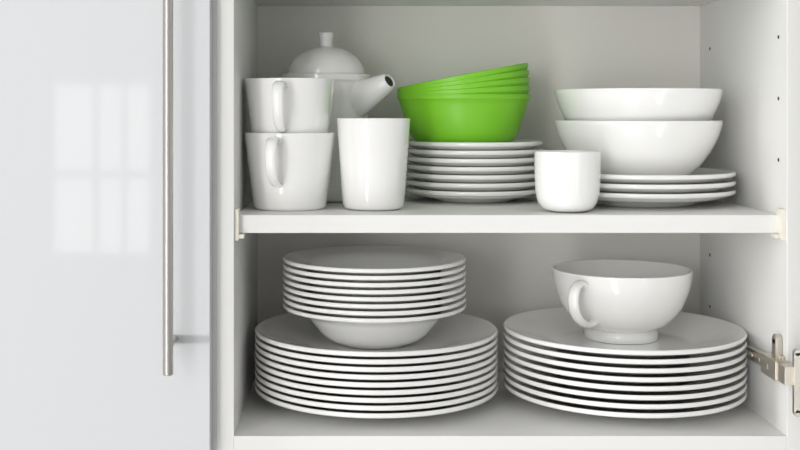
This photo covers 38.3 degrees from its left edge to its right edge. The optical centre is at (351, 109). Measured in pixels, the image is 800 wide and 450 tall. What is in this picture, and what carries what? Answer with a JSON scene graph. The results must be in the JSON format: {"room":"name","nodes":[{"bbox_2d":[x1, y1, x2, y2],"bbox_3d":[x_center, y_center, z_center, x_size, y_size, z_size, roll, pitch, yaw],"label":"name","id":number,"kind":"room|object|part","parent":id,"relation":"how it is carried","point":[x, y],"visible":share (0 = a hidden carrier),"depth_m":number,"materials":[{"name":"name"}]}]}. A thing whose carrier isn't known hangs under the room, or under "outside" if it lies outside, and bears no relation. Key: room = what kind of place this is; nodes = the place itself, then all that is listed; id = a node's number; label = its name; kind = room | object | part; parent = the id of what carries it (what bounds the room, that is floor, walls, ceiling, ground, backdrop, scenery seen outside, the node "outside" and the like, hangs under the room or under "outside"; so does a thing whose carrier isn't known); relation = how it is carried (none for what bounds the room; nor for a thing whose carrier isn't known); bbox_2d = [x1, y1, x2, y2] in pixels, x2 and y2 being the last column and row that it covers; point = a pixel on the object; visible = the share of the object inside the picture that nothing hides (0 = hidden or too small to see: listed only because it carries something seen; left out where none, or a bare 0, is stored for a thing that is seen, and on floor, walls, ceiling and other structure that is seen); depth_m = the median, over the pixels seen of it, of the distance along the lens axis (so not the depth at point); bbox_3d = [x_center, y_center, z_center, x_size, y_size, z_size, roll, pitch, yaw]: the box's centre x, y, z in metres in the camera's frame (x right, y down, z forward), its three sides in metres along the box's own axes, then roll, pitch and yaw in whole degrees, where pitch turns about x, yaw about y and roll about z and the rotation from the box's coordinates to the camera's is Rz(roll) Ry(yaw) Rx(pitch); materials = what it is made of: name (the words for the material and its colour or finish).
{"room":"kitchen","nodes":[
{"label":"kitchen","id":0,"kind":"room"},
{"bbox_2d":[0,0,799,449],"bbox_3d":[-0.128,-0.059,1.032,1.221,0.821,0.906,0,0,0],"label":"base cabinet","id":1,"kind":"object","parent":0,"point":[741,250],"depth_m":1.18,"materials":[{"name":"white plastic"}]},
{"bbox_3d":[-0.179,-0.002,1.135,0.010,0.520,0.040,0,0,0],"label":"bar handle","id":2,"kind":"part","parent":1,"relation":"part of","materials":[{"name":"silver metal"}]},
{"bbox_3d":[-0.148,-0.059,1.330,0.018,0.821,0.310,0,0,0],"label":"neighbour panel","id":3,"kind":"part","parent":1,"relation":"part of","materials":[{"name":"grey laminate"}]},
{"bbox_3d":[-0.130,-0.059,1.330,0.018,0.821,0.310,0,0,0],"label":"panel","id":4,"kind":"part","parent":1,"relation":"part of","materials":[{"name":"white laminate"}]},
{"bbox_2d":[244,132,334,210],"bbox_3d":[-0.073,0.067,1.263,0.112,0.084,0.100,0,0,-39],"label":"coffee mug","id":5,"kind":"object","parent":1,"relation":"on","point":[288,171],"visible":0.92,"depth_m":1.23,"materials":[{"name":"white ceramic"}]},
{"bbox_2d":[244,78,334,132],"bbox_3d":[-0.073,0.008,1.263,0.100,0.084,0.112,0,0,45],"label":"coffee mug","id":6,"kind":"object","parent":5,"relation":"on","point":[275,105],"visible":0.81,"depth_m":1.23,"materials":[{"name":"white ceramic"}]},
{"bbox_2d":[280,32,394,201],"bbox_3d":[-0.031,0.007,1.385,0.163,0.202,0.113,0,0,0],"label":"teapot","id":7,"kind":"object","parent":1,"relation":"on","point":[356,93],"visible":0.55,"depth_m":1.34,"materials":[{"name":"white ceramic"}]},
{"bbox_2d":[337,118,409,210],"bbox_3d":[0.024,0.059,1.260,0.081,0.099,0.081,0,0,0],"label":"tumbler","id":8,"kind":"object","parent":1,"relation":"on","point":[373,152],"visible":1,"depth_m":1.23,"materials":[{"name":"white ceramic"}]},
{"bbox_2d":[255,313,497,418],"bbox_3d":[0.028,0.290,1.315,0.277,0.085,0.277,0,0,21],"label":"plates","id":9,"kind":"object","parent":1,"relation":"on","point":[453,367],"visible":0.88,"depth_m":1.23,"materials":[{"name":"white ceramic"}]},
{"bbox_2d":[283,246,465,348],"bbox_3d":[0.025,0.216,1.315,0.209,0.098,0.209,0,0,-4],"label":"plates","id":10,"kind":"object","parent":9,"relation":"on","point":[361,297],"visible":1,"depth_m":1.25,"materials":[{"name":"white ceramic"}]},
{"bbox_2d":[405,139,542,202],"bbox_3d":[0.145,0.073,1.380,0.166,0.072,0.166,0,0,19],"label":"plates","id":11,"kind":"object","parent":1,"relation":"on","point":[452,172],"visible":0.91,"depth_m":1.31,"materials":[{"name":"white ceramic"}]},
{"bbox_2d":[397,63,530,142],"bbox_3d":[0.133,-0.007,1.376,0.159,0.099,0.159,0,0,3],"label":"bowls","id":12,"kind":"object","parent":11,"relation":"on","point":[490,105],"visible":0.91,"depth_m":1.31,"materials":[{"name":"green plastic"}]},
{"bbox_3d":[0.162,-0.059,1.472,0.565,0.821,0.006,0,0,0],"label":"panel","id":13,"kind":"part","parent":1,"relation":"part of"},
{"bbox_3d":[0.162,-0.142,1.322,0.565,0.018,0.294,0,0,0],"label":"fixed panel","id":14,"kind":"part","parent":1,"relation":"part of","materials":[{"name":"white plastic"}]},
{"bbox_2d":[240,195,777,232],"bbox_3d":[0.162,0.118,1.327,0.563,0.019,0.279,0,0,0],"label":"shelf","id":15,"kind":"object","parent":1,"relation":"attached to","point":[734,213],"depth_m":1.19,"materials":[{"name":"white laminate"}]},
{"bbox_3d":[0.162,0.342,1.322,0.565,0.018,0.294,0,0,0],"label":"panel","id":16,"kind":"part","parent":1,"relation":"part of","materials":[{"name":"white laminate"}]},
{"bbox_2d":[534,150,600,212],"bbox_3d":[0.230,0.076,1.228,0.070,0.064,0.070,0,0,0],"label":"ceramic cup","id":17,"kind":"object","parent":1,"relation":"on","point":[567,181],"visible":1,"depth_m":1.20,"materials":[{"name":"white ceramic"}]},
{"bbox_2d":[503,307,746,418],"bbox_3d":[0.308,0.290,1.312,0.270,0.086,0.270,0,0,21],"label":"plates","id":18,"kind":"object","parent":1,"relation":"on","point":[696,365],"visible":0.94,"depth_m":1.25,"materials":[{"name":"white ceramic"}]},
{"bbox_2d":[551,259,692,343],"bbox_3d":[0.312,0.224,1.335,0.160,0.080,0.160,0,0,0],"label":"coffee cup","id":19,"kind":"object","parent":18,"relation":"on","point":[615,301],"visible":1,"depth_m":1.28,"materials":[{"name":"white ceramic"}]},
{"bbox_2d":[596,168,736,207],"bbox_3d":[0.333,0.089,1.327,0.210,0.039,0.210,0,0,26],"label":"plates","id":20,"kind":"object","parent":1,"relation":"on","point":[703,184],"visible":0.63,"depth_m":1.24,"materials":[{"name":"white ceramic"}]},
{"bbox_2d":[554,120,722,174],"bbox_3d":[0.329,0.048,1.327,0.189,0.072,0.189,0,0,0],"label":"serving bowl","id":21,"kind":"object","parent":20,"relation":"on","point":[625,147],"visible":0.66,"depth_m":1.25,"materials":[{"name":"white ceramic"}]},
{"bbox_2d":[554,88,722,120],"bbox_3d":[0.329,0.012,1.327,0.189,0.072,0.189,0,0,0],"label":"serving bowl","id":22,"kind":"object","parent":21,"relation":"on","point":[587,104],"visible":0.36,"depth_m":1.25,"materials":[{"name":"white ceramic"}]},
{"bbox_3d":[0.454,-0.059,1.330,0.018,0.821,0.310,0,0,0],"label":"panel","id":23,"kind":"part","parent":1,"relation":"part of","materials":[{"name":"white laminate"}]}
]}

